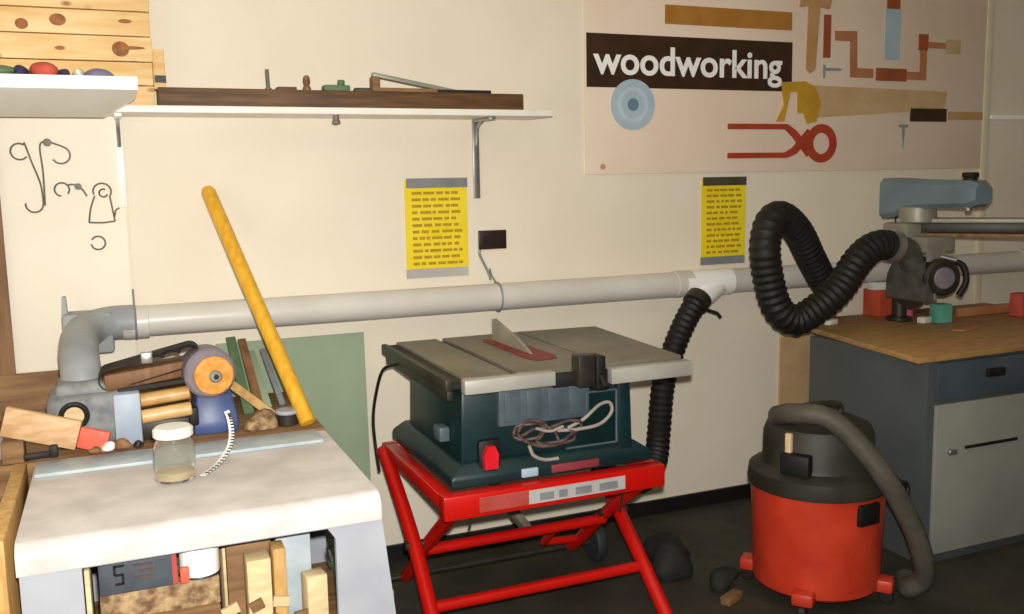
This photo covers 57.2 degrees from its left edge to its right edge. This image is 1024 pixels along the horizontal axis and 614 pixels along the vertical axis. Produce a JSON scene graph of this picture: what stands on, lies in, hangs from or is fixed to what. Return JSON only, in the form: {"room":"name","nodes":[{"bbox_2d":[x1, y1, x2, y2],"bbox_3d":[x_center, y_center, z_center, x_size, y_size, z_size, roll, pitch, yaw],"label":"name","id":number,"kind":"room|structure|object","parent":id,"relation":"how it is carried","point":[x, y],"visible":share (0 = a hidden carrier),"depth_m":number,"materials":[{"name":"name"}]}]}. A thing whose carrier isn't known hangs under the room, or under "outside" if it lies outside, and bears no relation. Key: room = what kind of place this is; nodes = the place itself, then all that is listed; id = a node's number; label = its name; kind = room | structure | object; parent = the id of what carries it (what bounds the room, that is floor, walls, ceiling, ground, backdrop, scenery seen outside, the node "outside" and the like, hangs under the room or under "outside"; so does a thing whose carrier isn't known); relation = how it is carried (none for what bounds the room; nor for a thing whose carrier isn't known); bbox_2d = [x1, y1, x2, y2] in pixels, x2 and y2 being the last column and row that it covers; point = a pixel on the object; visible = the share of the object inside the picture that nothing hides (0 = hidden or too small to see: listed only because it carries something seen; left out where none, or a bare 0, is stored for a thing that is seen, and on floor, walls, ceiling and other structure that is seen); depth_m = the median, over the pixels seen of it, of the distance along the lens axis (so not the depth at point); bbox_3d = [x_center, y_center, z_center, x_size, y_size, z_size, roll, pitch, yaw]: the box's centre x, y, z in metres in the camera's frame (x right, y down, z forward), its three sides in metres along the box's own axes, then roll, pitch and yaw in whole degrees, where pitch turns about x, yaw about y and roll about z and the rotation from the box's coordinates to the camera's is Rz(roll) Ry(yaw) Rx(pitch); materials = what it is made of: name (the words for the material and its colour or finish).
{"room":"woodworking shop","nodes":[
{"label":"woodworking shop","id":0,"kind":"room"},
{"bbox_2d":[16,0,1023,545],"bbox_3d":[0.769,-0.483,4.431,7.700,2.950,0.100,-4,8,-23],"label":"wall","id":1,"kind":"structure","parent":0,"point":[312,206],"depth_m":3.95,"materials":[{"name":"beige paint"}]},
{"bbox_2d":[0,200,15,375],"bbox_3d":[-1.828,-0.749,3.213,0.078,2.000,0.030,-4,8,-23],"label":"trim","id":2,"kind":"structure","parent":1,"relation":"attached to","point":[7,356],"depth_m":3.32,"materials":[{"name":"brown wood"}]},
{"bbox_2d":[9,138,70,212],"bbox_3d":[-1.661,-0.464,3.325,0.194,0.261,0.014,-4,8,-23],"label":"hook","id":3,"kind":"object","parent":1,"relation":"attached to","point":[47,142],"visible":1,"depth_m":3.32,"materials":[{"name":"metal"}]},
{"bbox_2d":[0,117,135,371],"bbox_3d":[-1.613,-0.769,3.317,0.402,1.995,0.004,-4,8,-23],"label":"board","id":4,"kind":"object","parent":1,"relation":"attached to","point":[50,256],"depth_m":3.38,"materials":[{"name":"beige paint"}]},
{"bbox_2d":[0,74,137,116],"bbox_3d":[-1.620,-0.646,2.888,0.867,0.098,0.410,-4,8,-23],"label":"wall shelf","id":5,"kind":"object","parent":1,"relation":"attached to","point":[21,95],"visible":1,"depth_m":2.86,"materials":[{"name":"white wood"}]},
{"bbox_2d":[0,65,13,73],"bbox_3d":[-1.536,-0.699,2.784,0.127,0.040,0.108,-4,8,-23],"label":"scrap","id":6,"kind":"object","parent":5,"relation":"on","point":[4,69],"visible":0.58,"depth_m":2.76,"materials":[{"name":"green fabric"}]},
{"bbox_2d":[13,65,29,73],"bbox_3d":[-1.466,-0.703,2.807,0.044,0.039,0.088,-4,8,-23],"label":"cloth bundle","id":7,"kind":"object","parent":5,"relation":"in","point":[18,69],"visible":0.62,"depth_m":2.78,"materials":[{"name":"purple fabric"}]},
{"bbox_2d":[29,62,57,74],"bbox_3d":[-1.410,-0.713,2.832,0.081,0.050,0.106,-4,8,-23],"label":"rag","id":8,"kind":"object","parent":5,"relation":"on","point":[41,68],"visible":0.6,"depth_m":2.79,"materials":[{"name":"red fabric"}]},
{"bbox_2d":[58,69,69,74],"bbox_3d":[-1.362,-0.707,2.851,0.038,0.031,0.104,-4,8,-23],"label":"cloth bundle","id":9,"kind":"object","parent":5,"relation":"on","point":[61,71],"visible":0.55,"depth_m":2.82,"materials":[{"name":"purple fabric"}]},
{"bbox_2d":[72,68,83,75],"bbox_3d":[-1.324,-0.711,2.870,0.035,0.033,0.096,-4,8,-23],"label":"paper wad","id":10,"kind":"object","parent":5,"relation":"in","point":[77,71],"visible":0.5,"depth_m":2.83,"materials":[{"name":"white paper"}]},
{"bbox_2d":[84,68,113,75],"bbox_3d":[-1.270,-0.715,2.889,0.088,0.033,0.108,-4,8,-23],"label":"rag","id":11,"kind":"object","parent":5,"relation":"on","point":[97,71],"visible":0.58,"depth_m":2.85,"materials":[{"name":"purple fabric"}]},
{"bbox_2d":[54,182,87,196],"bbox_3d":[-1.581,-0.421,3.365,0.110,0.054,0.014,-4,8,-23],"label":"hook","id":12,"kind":"object","parent":1,"relation":"attached to","point":[77,186],"visible":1,"depth_m":3.37,"materials":[{"name":"metal"}]},
{"bbox_2d":[91,236,105,249],"bbox_3d":[-1.507,-0.233,3.425,0.053,0.054,0.006,-4,8,-23],"label":"hook","id":13,"kind":"object","parent":1,"relation":"attached to","point":[103,238],"visible":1,"depth_m":3.42,"materials":[{"name":"metal"}]},
{"bbox_2d":[88,182,119,223],"bbox_3d":[-1.486,-0.378,3.416,0.110,0.148,0.006,-4,8,-23],"label":"hook","id":14,"kind":"object","parent":1,"relation":"attached to","point":[95,185],"visible":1,"depth_m":3.41,"materials":[{"name":"metal"}]},
{"bbox_2d":[121,117,138,354],"bbox_3d":[-1.412,-0.246,3.469,0.012,0.900,0.004,-4,8,-23],"label":"trim","id":15,"kind":"structure","parent":1,"relation":"attached to","point":[126,209],"depth_m":3.47,"materials":[{"name":"paint"}]},
{"bbox_2d":[105,105,552,207],"bbox_3d":[-0.995,-0.554,3.479,2.430,0.352,0.239,-4,8,-23],"label":"wall shelf","id":16,"kind":"object","parent":1,"relation":"attached to","point":[478,116],"visible":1,"depth_m":3.50,"materials":[{"name":"white paint"}]},
{"bbox_2d":[0,0,165,104],"bbox_3d":[-1.668,-0.933,3.180,0.914,0.502,0.133,-4,8,-23],"label":"crate","id":17,"kind":"object","parent":16,"relation":"on","point":[113,36],"visible":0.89,"depth_m":3.21,"materials":[{"name":"wood"}]},
{"bbox_2d":[156,87,523,109],"bbox_3d":[-0.607,-0.782,3.557,1.380,0.063,0.100,-4,8,-23],"label":"wooden plank","id":18,"kind":"object","parent":16,"relation":"on","point":[165,95],"visible":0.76,"depth_m":3.48,"materials":[{"name":"brown wood"}]},
{"bbox_2d":[265,69,271,88],"bbox_3d":[-0.889,-0.828,3.425,0.024,0.075,0.024,-4,8,-23],"label":"peg","id":19,"kind":"object","parent":18,"relation":"on","point":[266,70],"visible":0.84,"depth_m":3.42,"materials":[{"name":"metal"}]},
{"bbox_2d":[275,87,296,89],"bbox_3d":[-0.831,-0.802,3.458,0.070,0.012,0.050,-4,8,-23],"label":"chip","id":20,"kind":"object","parent":18,"relation":"on","point":[288,88],"visible":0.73,"depth_m":3.44,"materials":[{"name":"brown wood"}]},
{"bbox_2d":[303,75,310,89],"bbox_3d":[-0.760,-0.828,3.480,0.032,0.056,0.031,-4,8,-23],"label":"finial","id":21,"kind":"object","parent":18,"relation":"on","point":[306,79],"visible":0.93,"depth_m":3.47,"materials":[{"name":"brown wood"}]},
{"bbox_2d":[322,80,349,90],"bbox_3d":[-0.661,-0.830,3.528,0.100,0.043,0.050,-4,8,-23],"label":"block","id":22,"kind":"object","parent":18,"relation":"on","point":[340,86],"visible":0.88,"depth_m":3.51,"materials":[{"name":"green plastic"}]},
{"bbox_2d":[369,76,379,87],"bbox_3d":[-0.528,-0.854,3.620,0.030,0.061,0.050,-4,8,-23],"label":"wood block","id":23,"kind":"object","parent":18,"relation":"on","point":[375,80],"visible":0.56,"depth_m":3.60,"materials":[{"name":"brown wood"}]},
{"bbox_2d":[371,87,437,91],"bbox_3d":[-0.411,-0.832,3.606,0.260,0.014,0.022,-5,8,-24],"label":"stick","id":24,"kind":"object","parent":18,"relation":"on","point":[372,88],"visible":1,"depth_m":3.59,"materials":[{"name":"brown wood"}]},
{"bbox_2d":[371,72,454,89],"bbox_3d":[-0.381,-0.875,3.681,0.342,0.076,0.030,-4,8,-23],"label":"stick","id":25,"kind":"object","parent":18,"relation":"on","point":[382,76],"visible":0.69,"depth_m":3.66,"materials":[{"name":"beige wood"}]},
{"bbox_2d":[353,88,490,92],"bbox_3d":[-0.343,-0.843,3.674,0.560,0.016,0.030,-5,8,-25],"label":"stick","id":26,"kind":"object","parent":18,"relation":"on","point":[354,89],"visible":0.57,"depth_m":3.71,"materials":[{"name":"wood"}]},
{"bbox_2d":[404,178,468,278],"bbox_3d":[-0.314,-0.331,3.927,0.278,0.412,0.006,-4,8,-23],"label":"notice","id":27,"kind":"object","parent":1,"relation":"attached to","point":[436,220],"visible":1,"depth_m":3.92,"materials":[{"name":"yellow paper"}]},
{"bbox_2d":[478,230,506,279],"bbox_3d":[-0.084,-0.222,4.034,0.132,0.214,0.015,-4,8,-23],"label":"wall outlet","id":28,"kind":"object","parent":1,"relation":"attached to","point":[487,239],"visible":1,"depth_m":4.02,"materials":[{"name":"black plastic"}]},
{"bbox_2d":[482,235,490,244],"bbox_3d":[-0.107,-0.285,4.010,0.040,0.039,0.004,-4,8,-23],"label":"socket","id":29,"kind":"object","parent":28,"relation":"attached to","point":[486,239],"depth_m":4.01,"materials":[{"name":"black plastic"}]},
{"bbox_2d":[495,235,503,243],"bbox_3d":[-0.054,-0.289,4.032,0.040,0.039,0.004,-4,8,-23],"label":"socket","id":30,"kind":"object","parent":28,"relation":"attached to","point":[499,239],"depth_m":4.03,"materials":[{"name":"black plastic"}]},
{"bbox_2d":[58,249,1023,380],"bbox_3d":[1.274,-0.080,4.348,6.092,0.299,0.535,-4,8,-23],"label":"duct","id":31,"kind":"object","parent":1,"relation":"attached to","point":[86,334],"visible":0.91,"depth_m":3.76,"materials":[{"name":"grey plastic"}]},
{"bbox_2d":[590,288,711,493],"bbox_3d":[0.591,0.362,4.025,0.165,0.819,0.908,5,10,37],"label":"flexible hose","id":32,"kind":"object","parent":31,"relation":"attached to","point":[696,301],"visible":0.59,"depth_m":4.15,"materials":[{"name":"black plastic"}]},
{"bbox_2d":[386,483,750,561],"bbox_3d":[0.819,0.951,4.570,7.500,0.070,0.014,-4,8,-23],"label":"baseboard","id":33,"kind":"structure","parent":1,"relation":"attached to","point":[395,552],"depth_m":4.50,"materials":[{"name":"black plastic"}]},
{"bbox_2d":[700,176,746,264],"bbox_3d":[1.008,-0.412,4.484,0.257,0.414,0.006,-4,8,-23],"label":"notice","id":34,"kind":"object","parent":1,"relation":"attached to","point":[723,199],"visible":1,"depth_m":4.48,"materials":[{"name":"yellow paper"}]},
{"bbox_2d":[584,0,987,174],"bbox_3d":[1.419,-1.214,4.551,2.396,1.098,0.020,-4,8,-23],"label":"woodworking poster","id":35,"kind":"object","parent":1,"relation":"attached to","point":[671,86],"visible":1,"depth_m":4.51,"materials":[{"name":"beige paper"}]},
{"bbox_2d":[778,334,817,404],"bbox_3d":[1.469,0.505,4.794,0.270,0.730,0.012,-4,8,-23],"label":"trim","id":36,"kind":"structure","parent":1,"relation":"attached to","point":[794,351],"depth_m":4.74,"materials":[{"name":"beige wood"}]},
{"bbox_2d":[973,0,994,303],"bbox_3d":[2.558,-0.644,5.114,0.050,2.880,0.016,-4,8,-23],"label":"trim","id":37,"kind":"structure","parent":1,"relation":"attached to","point":[979,242],"depth_m":5.06,"materials":[{"name":"paint"}]},
{"bbox_2d":[990,115,1023,119],"bbox_3d":[3.131,-1.066,5.304,1.200,0.025,0.020,-4,8,-23],"label":"trim","id":38,"kind":"structure","parent":1,"relation":"attached to","point":[992,117],"depth_m":5.11,"materials":[{"name":"white"}]},
{"bbox_2d":[388,498,1023,613],"bbox_3d":[1.835,1.333,2.214,7.500,0.100,5.200,-4,8,-23],"label":"floor","id":39,"kind":"structure","parent":0,"point":[990,581],"depth_m":3.76,"materials":[{"name":"concrete"}]},
{"bbox_2d":[0,463,28,613],"bbox_3d":[-1.290,0.896,2.479,0.035,0.815,0.670,-4,8,-23],"label":"wood board","id":40,"kind":"object","parent":39,"relation":"on","point":[12,504],"visible":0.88,"depth_m":2.29,"materials":[{"name":"brown wood"}]},
{"bbox_2d":[0,363,324,502],"bbox_3d":[-1.374,0.730,3.221,1.355,0.950,0.699,-4,8,-23],"label":"bench","id":41,"kind":"object","parent":39,"relation":"on","point":[28,391],"visible":0.17,"depth_m":3.34,"materials":[{"name":"brown wood"}]},
{"bbox_2d":[0,436,3,460],"bbox_3d":[-1.554,0.415,2.830,0.107,0.083,0.107,3,9,27],"label":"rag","id":42,"kind":"object","parent":41,"relation":"on","point":[1,437],"visible":0.09,"depth_m":2.80,"materials":[{"name":"white fabric"}]},
{"bbox_2d":[0,437,26,464],"bbox_3d":[-1.485,0.425,2.801,0.060,0.067,0.080,-4,8,-23],"label":"wood block","id":43,"kind":"object","parent":41,"relation":"on","point":[12,450],"visible":0.77,"depth_m":2.77,"materials":[{"name":"brown wood"}]},
{"bbox_2d":[0,406,110,452],"bbox_3d":[-1.365,0.368,2.813,0.304,0.161,0.021,-3,8,-13],"label":"wood board","id":44,"kind":"object","parent":41,"relation":"on","point":[18,423],"visible":0.88,"depth_m":2.80,"materials":[{"name":"brown wood"}]},
{"bbox_2d":[46,341,238,447],"bbox_3d":[-1.202,0.266,3.068,0.568,0.303,0.297,-4,8,-23],"label":"power tool","id":45,"kind":"object","parent":41,"relation":"on","point":[113,401],"visible":0.86,"depth_m":3.00,"materials":[{"name":"grey metal"}]},
{"bbox_2d":[226,336,253,414],"bbox_3d":[-0.999,0.247,3.445,0.035,0.236,0.321,-5,8,-25],"label":"stick","id":46,"kind":"object","parent":41,"relation":"on","point":[231,342],"visible":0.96,"depth_m":3.45,"materials":[{"name":"green wood"}]},
{"bbox_2d":[238,338,262,410],"bbox_3d":[-0.967,0.247,3.480,0.030,0.226,0.282,-5,9,-27],"label":"stick","id":47,"kind":"object","parent":41,"relation":"on","point":[247,362],"visible":0.76,"depth_m":3.49,"materials":[{"name":"brown wood"}]},
{"bbox_2d":[230,381,274,412],"bbox_3d":[-0.910,0.316,3.264,0.188,0.142,0.021,1,8,13],"label":"stick","id":48,"kind":"object","parent":41,"relation":"on","point":[238,389],"visible":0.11,"depth_m":3.26,"materials":[{"name":"brown wood"}]},
{"bbox_2d":[201,186,315,425],"bbox_3d":[-0.910,-0.024,3.335,0.055,0.814,0.682,-8,10,-43],"label":"wooden pole","id":49,"kind":"object","parent":41,"relation":"on","point":[298,400],"visible":0.99,"depth_m":3.30,"materials":[{"name":"yellow wood"}]},
{"bbox_2d":[249,350,271,407],"bbox_3d":[-0.943,0.268,3.504,0.028,0.176,0.261,-5,9,-27],"label":"stick","id":50,"kind":"object","parent":41,"relation":"on","point":[264,394],"visible":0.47,"depth_m":3.49,"materials":[{"name":"green wood"}]},
{"bbox_2d":[244,408,277,431],"bbox_3d":[-0.839,0.375,3.134,0.114,0.058,0.110,-4,8,-23],"label":"heap","id":51,"kind":"object","parent":41,"relation":"on","point":[263,419],"visible":1,"depth_m":3.10,"materials":[{"name":"brown wood"}]},
{"bbox_2d":[259,348,285,405],"bbox_3d":[-0.901,0.261,3.532,0.022,0.181,0.243,-6,9,-30],"label":"stick","id":52,"kind":"object","parent":41,"relation":"on","point":[272,377],"visible":1,"depth_m":3.52,"materials":[{"name":"grey metal"}]},
{"bbox_2d":[275,407,298,426],"bbox_3d":[-0.758,0.370,3.172,0.078,0.051,0.078,-4,8,-23],"label":"can","id":53,"kind":"object","parent":41,"relation":"on","point":[286,416],"visible":0.89,"depth_m":3.14,"materials":[{"name":"metal"}]},
{"bbox_2d":[14,410,395,613],"bbox_3d":[-0.828,0.810,2.666,0.930,0.917,0.699,-4,8,-23],"label":"worktable","id":54,"kind":"object","parent":39,"relation":"on","point":[79,513],"depth_m":2.44,"materials":[{"name":"laminate"}]},
{"bbox_2d":[23,444,58,460],"bbox_3d":[-1.369,0.422,2.731,0.091,0.035,0.027,-5,9,-26],"label":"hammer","id":55,"kind":"object","parent":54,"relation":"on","point":[52,452],"visible":1,"depth_m":2.73,"materials":[{"name":"black metal"}]},
{"bbox_2d":[84,567,95,613],"bbox_3d":[-1.033,0.786,2.315,0.012,0.343,0.145,-4,8,-23],"label":"wood block","id":56,"kind":"object","parent":54,"relation":"in","point":[88,578],"visible":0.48,"depth_m":2.24,"materials":[{"name":"beige wood"}]},
{"bbox_2d":[88,446,100,453],"bbox_3d":[-1.235,0.422,2.781,0.036,0.020,0.030,-4,8,-23],"label":"chip","id":57,"kind":"object","parent":54,"relation":"on","point":[95,449],"visible":1,"depth_m":2.77,"materials":[{"name":"brown wood"}]},
{"bbox_2d":[101,441,114,451],"bbox_3d":[-1.202,0.414,2.799,0.041,0.030,0.035,-4,8,-23],"label":"paper wad","id":58,"kind":"object","parent":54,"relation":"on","point":[108,446],"visible":1,"depth_m":2.79,"materials":[{"name":"white paper"}]},
{"bbox_2d":[115,438,130,449],"bbox_3d":[-1.163,0.408,2.810,0.047,0.038,0.037,-4,8,-23],"label":"chip","id":59,"kind":"object","parent":54,"relation":"on","point":[121,443],"visible":1,"depth_m":2.80,"materials":[{"name":"brown wood"}]},
{"bbox_2d":[133,440,143,447],"bbox_3d":[-1.126,0.411,2.834,0.025,0.023,0.028,4,9,31],"label":"chip","id":60,"kind":"object","parent":54,"relation":"on","point":[138,443],"visible":1,"depth_m":2.83,"materials":[{"name":"metal"}]},
{"bbox_2d":[152,422,196,483],"bbox_3d":[-0.929,0.399,2.587,0.110,0.151,0.110,-4,8,-23],"label":"glass jar","id":61,"kind":"object","parent":54,"relation":"on","point":[174,455],"visible":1,"depth_m":2.54,"materials":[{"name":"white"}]},
{"bbox_2d":[85,561,337,613],"bbox_3d":[-0.859,0.920,2.669,0.810,0.020,0.655,-4,8,-23],"label":"shelf","id":62,"kind":"object","parent":54,"relation":"attached to","point":[331,578],"depth_m":2.90,"materials":[{"name":"brown wood"}]},
{"bbox_2d":[219,546,227,613],"bbox_3d":[-0.730,0.756,2.570,0.125,0.323,0.090,-5,9,-27],"label":"wood block","id":63,"kind":"object","parent":54,"relation":"on","point":[222,574],"visible":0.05,"depth_m":2.51,"materials":[{"name":"beige wood"}]},
{"bbox_2d":[225,538,269,613],"bbox_3d":[-0.696,0.770,2.506,0.115,0.310,0.025,-4,8,-23],"label":"wood block","id":64,"kind":"object","parent":54,"relation":"in","point":[234,563],"visible":0.41,"depth_m":2.47,"materials":[{"name":"brown wood"}]},
{"bbox_2d":[243,549,272,613],"bbox_3d":[-0.657,0.786,2.449,0.060,0.293,0.075,-4,8,-23],"label":"wood block","id":65,"kind":"object","parent":54,"relation":"on","point":[257,563],"visible":0.98,"depth_m":2.41,"materials":[{"name":"beige wood"}]},
{"bbox_2d":[269,540,288,613],"bbox_3d":[-0.610,0.773,2.473,0.033,0.310,0.065,-4,8,-23],"label":"wood block","id":66,"kind":"object","parent":54,"relation":"in","point":[277,553],"visible":0.8,"depth_m":2.43,"materials":[{"name":"wood"}]},
{"bbox_2d":[273,532,311,613],"bbox_3d":[-0.599,0.745,2.575,0.090,0.338,0.100,-4,8,-20],"label":"metal box","id":67,"kind":"object","parent":54,"relation":"on","point":[297,546],"visible":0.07,"depth_m":2.52,"materials":[{"name":"silver metal"}]},
{"bbox_2d":[301,567,328,613],"bbox_3d":[-0.522,0.812,2.499,0.055,0.223,0.055,-6,9,-31],"label":"wood block","id":68,"kind":"object","parent":54,"relation":"on","point":[314,585],"visible":0.96,"depth_m":2.47,"materials":[{"name":"beige wood"}]},
{"bbox_3d":[-0.913,0.882,2.452,0.290,0.114,0.230,-4,8,-23],"label":"wood block","id":69,"kind":"object","parent":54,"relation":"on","visible":0},
{"bbox_2d":[99,594,220,613],"bbox_3d":[-0.906,0.787,2.419,0.284,0.079,0.220,-4,8,-23],"label":"wood block","id":70,"kind":"object","parent":69,"relation":"on","point":[213,608],"visible":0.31,"depth_m":2.36,"materials":[{"name":"brown wood"}]},
{"bbox_2d":[99,554,220,613],"bbox_3d":[-0.903,0.711,2.413,0.281,0.072,0.195,-4,8,-23],"label":"wood block","id":71,"kind":"object","parent":70,"relation":"on","point":[180,595],"visible":0.43,"depth_m":2.33,"materials":[{"name":"brown wood"}]},
{"bbox_2d":[97,553,177,596],"bbox_3d":[-0.929,0.638,2.331,0.177,0.092,0.122,-4,8,-23],"label":"tool case","id":72,"kind":"object","parent":71,"relation":"on","point":[158,571],"visible":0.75,"depth_m":2.28,"materials":[{"name":"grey plastic"}]},
{"bbox_2d":[179,547,220,582],"bbox_3d":[-0.790,0.632,2.374,0.103,0.087,0.104,-4,8,-23],"label":"paint can","id":73,"kind":"object","parent":71,"relation":"on","point":[202,564],"visible":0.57,"depth_m":2.33,"materials":[{"name":"white metal"}]},
{"bbox_2d":[215,332,370,575],"bbox_3d":[-0.858,0.620,3.779,0.580,1.000,0.043,-4,8,-23],"label":"board","id":74,"kind":"object","parent":39,"relation":"on","point":[330,370],"visible":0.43,"depth_m":3.81,"materials":[{"name":"green wood"}]},
{"bbox_2d":[377,441,672,613],"bbox_3d":[0.028,0.841,3.493,0.984,0.626,0.787,-4,8,-23],"label":"folding stand","id":75,"kind":"object","parent":39,"relation":"on","point":[619,485],"visible":0.84,"depth_m":3.31,"materials":[{"name":"red metal"}]},
{"bbox_2d":[372,318,691,489],"bbox_3d":[0.042,0.358,3.458,0.988,0.574,0.875,-4,8,-20],"label":"saw","id":76,"kind":"object","parent":75,"relation":"on","point":[503,405],"visible":1,"depth_m":3.18,"materials":[{"name":"teal metal"}]},
{"bbox_2d":[643,531,692,581],"bbox_3d":[0.640,1.008,3.841,0.209,0.153,0.214,-4,8,-23],"label":"bundle","id":77,"kind":"object","parent":39,"relation":"on","point":[670,559],"visible":0.96,"depth_m":3.76,"materials":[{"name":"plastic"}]},
{"bbox_2d":[709,566,739,591],"bbox_3d":[0.835,1.061,3.701,0.155,0.078,0.088,-6,9,-33],"label":"lump","id":78,"kind":"object","parent":39,"relation":"on","point":[721,578],"visible":1,"depth_m":3.67,"materials":[{"name":"plastic"}]},
{"bbox_2d":[720,588,741,606],"bbox_3d":[0.835,1.104,3.575,0.040,0.030,0.100,6,10,42],"label":"scrap","id":79,"kind":"object","parent":39,"relation":"on","point":[732,596],"visible":1,"depth_m":3.56,"materials":[{"name":"brown wood"}]},
{"bbox_2d":[740,400,935,613],"bbox_3d":[1.228,0.716,3.582,0.614,0.781,0.605,-4,8,-23],"label":"shop vacuum","id":80,"kind":"object","parent":39,"relation":"on","point":[821,486],"visible":1,"depth_m":3.40,"materials":[{"name":"red plastic"}]},
{"bbox_2d":[809,335,1023,561],"bbox_3d":[2.043,0.563,4.323,1.085,0.858,0.734,-4,8,-23],"label":"base cabinet","id":81,"kind":"object","parent":39,"relation":"on","point":[953,430],"visible":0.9,"depth_m":3.92,"materials":[{"name":"grey metal"}]},
{"bbox_2d":[810,303,1023,363],"bbox_3d":[2.096,0.097,4.429,1.539,0.032,1.015,-4,8,-23],"label":"countertop","id":82,"kind":"structure","parent":81,"relation":"on","point":[911,341],"depth_m":4.19,"materials":[{"name":"brown wood"}]},
{"bbox_2d":[823,318,837,324],"bbox_3d":[1.532,0.071,4.538,0.070,0.024,0.050,-7,10,-38],"label":"box","id":83,"kind":"object","parent":82,"relation":"on","point":[831,321],"visible":0.71,"depth_m":4.51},
{"bbox_2d":[863,288,891,316],"bbox_3d":[1.890,-0.028,4.807,0.150,0.134,0.105,-5,9,-27],"label":"carton","id":84,"kind":"object","parent":82,"relation":"on","point":[875,302],"visible":0.6,"depth_m":4.76,"materials":[{"name":"red cardboard"}]},
{"bbox_2d":[867,281,885,289],"bbox_3d":[1.871,-0.109,4.761,0.130,0.037,0.055,-4,8,-20],"label":"box","id":85,"kind":"object","parent":84,"relation":"on","point":[881,285],"visible":0.56,"depth_m":4.73,"materials":[{"name":"white plastic"}]},
{"bbox_2d":[907,308,912,316],"bbox_3d":[1.974,-0.008,4.701,0.060,0.120,0.060,-4,8,-23],"label":"plastic bottle","id":86,"kind":"object","parent":82,"relation":"on","point":[909,311],"visible":0.08,"depth_m":4.68,"materials":[{"name":"pink plastic"}]},
{"bbox_2d":[917,316,931,322],"bbox_3d":[1.987,0.061,4.528,0.060,0.029,0.040,-6,9,-33],"label":"plastic box","id":87,"kind":"object","parent":82,"relation":"on","point":[921,319],"visible":1,"depth_m":4.51,"materials":[{"name":"white plastic"}]},
{"bbox_2d":[929,303,952,322],"bbox_3d":[2.067,0.028,4.532,0.075,0.089,0.070,-3,8,-15],"label":"plastic box","id":88,"kind":"object","parent":82,"relation":"on","point":[939,312],"visible":1,"depth_m":4.50,"materials":[{"name":"green plastic"}]},
{"bbox_2d":[879,172,1023,321],"bbox_3d":[2.083,-0.253,4.277,0.843,0.714,0.420,4,9,33],"label":"saw","id":89,"kind":"object","parent":82,"relation":"on","point":[916,279],"visible":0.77,"depth_m":4.32,"materials":[{"name":"metal"}]},
{"bbox_2d":[748,201,907,335],"bbox_3d":[1.362,-0.192,4.296,0.777,0.596,0.445,-4,8,-23],"label":"flexible hose","id":90,"kind":"object","parent":89,"relation":"attached to","point":[832,288],"visible":1,"depth_m":4.12,"materials":[{"name":"black plastic"}]},
{"bbox_2d":[956,303,1009,316],"bbox_3d":[2.466,0.009,4.788,0.530,0.044,0.030,-4,8,-23],"label":"batten","id":91,"kind":"object","parent":82,"relation":"on","point":[1004,307],"visible":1,"depth_m":4.73,"materials":[{"name":"brown wood"}]},
{"bbox_2d":[1009,292,1023,316],"bbox_3d":[2.531,-0.013,4.681,0.070,0.114,0.070,-5,9,-28],"label":"carton","id":92,"kind":"object","parent":82,"relation":"on","point":[1016,306],"visible":1,"depth_m":4.66,"materials":[{"name":"red cardboard"}]},
{"bbox_3d":[-0.699,0.813,2.382,0.044,0.027,0.012,-4,8,-23],"label":"wood offcut","id":93,"kind":"object","parent":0,"visible":0},
{"bbox_2d":[221,601,240,613],"bbox_3d":[-0.709,0.765,2.371,0.049,0.038,0.012,-4,8,-23],"label":"wood offcut","id":94,"kind":"object","parent":93,"relation":"on","point":[233,608],"visible":1,"depth_m":2.37,"materials":[{"name":"beige wood"}]},
{"bbox_3d":[-0.646,0.859,2.410,0.044,0.036,0.012,-4,8,-23],"label":"wood offcut","id":95,"kind":"object","parent":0,"visible":0},
{"bbox_3d":[-0.648,0.810,2.403,0.048,0.040,0.012,-4,8,-23],"label":"wood offcut","id":96,"kind":"object","parent":95,"relation":"on","visible":0},
{"bbox_2d":[249,597,265,613],"bbox_3d":[-0.650,0.761,2.396,0.040,0.036,0.012,-4,8,-23],"label":"wood offcut","id":97,"kind":"object","parent":96,"relation":"on","point":[258,604],"visible":1,"depth_m":2.39,"materials":[{"name":"brown wood"}]},
{"bbox_3d":[-0.601,0.856,2.429,0.047,0.037,0.012,-4,8,-23],"label":"wood offcut","id":98,"kind":"object","parent":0,"visible":0},
{"bbox_3d":[-0.599,0.806,2.423,0.052,0.041,0.012,-4,8,-23],"label":"wood offcut","id":99,"kind":"object","parent":98,"relation":"on","visible":0},
{"bbox_2d":[273,595,289,606],"bbox_3d":[-0.594,0.756,2.420,0.044,0.032,0.012,-4,8,-23],"label":"wood offcut","id":100,"kind":"object","parent":99,"relation":"on","point":[278,600],"visible":1,"depth_m":2.41,"materials":[{"name":"beige wood"}]},
{"bbox_3d":[-0.555,0.852,2.448,0.042,0.027,0.012,-4,8,-23],"label":"wood offcut","id":101,"kind":"object","parent":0,"visible":0},
{"bbox_2d":[294,608,308,613],"bbox_3d":[-0.547,0.802,2.445,0.036,0.029,0.012,-4,8,-23],"label":"wood offcut","id":102,"kind":"object","parent":101,"relation":"on","point":[303,611],"visible":1,"depth_m":2.44,"materials":[{"name":"brown wood"}]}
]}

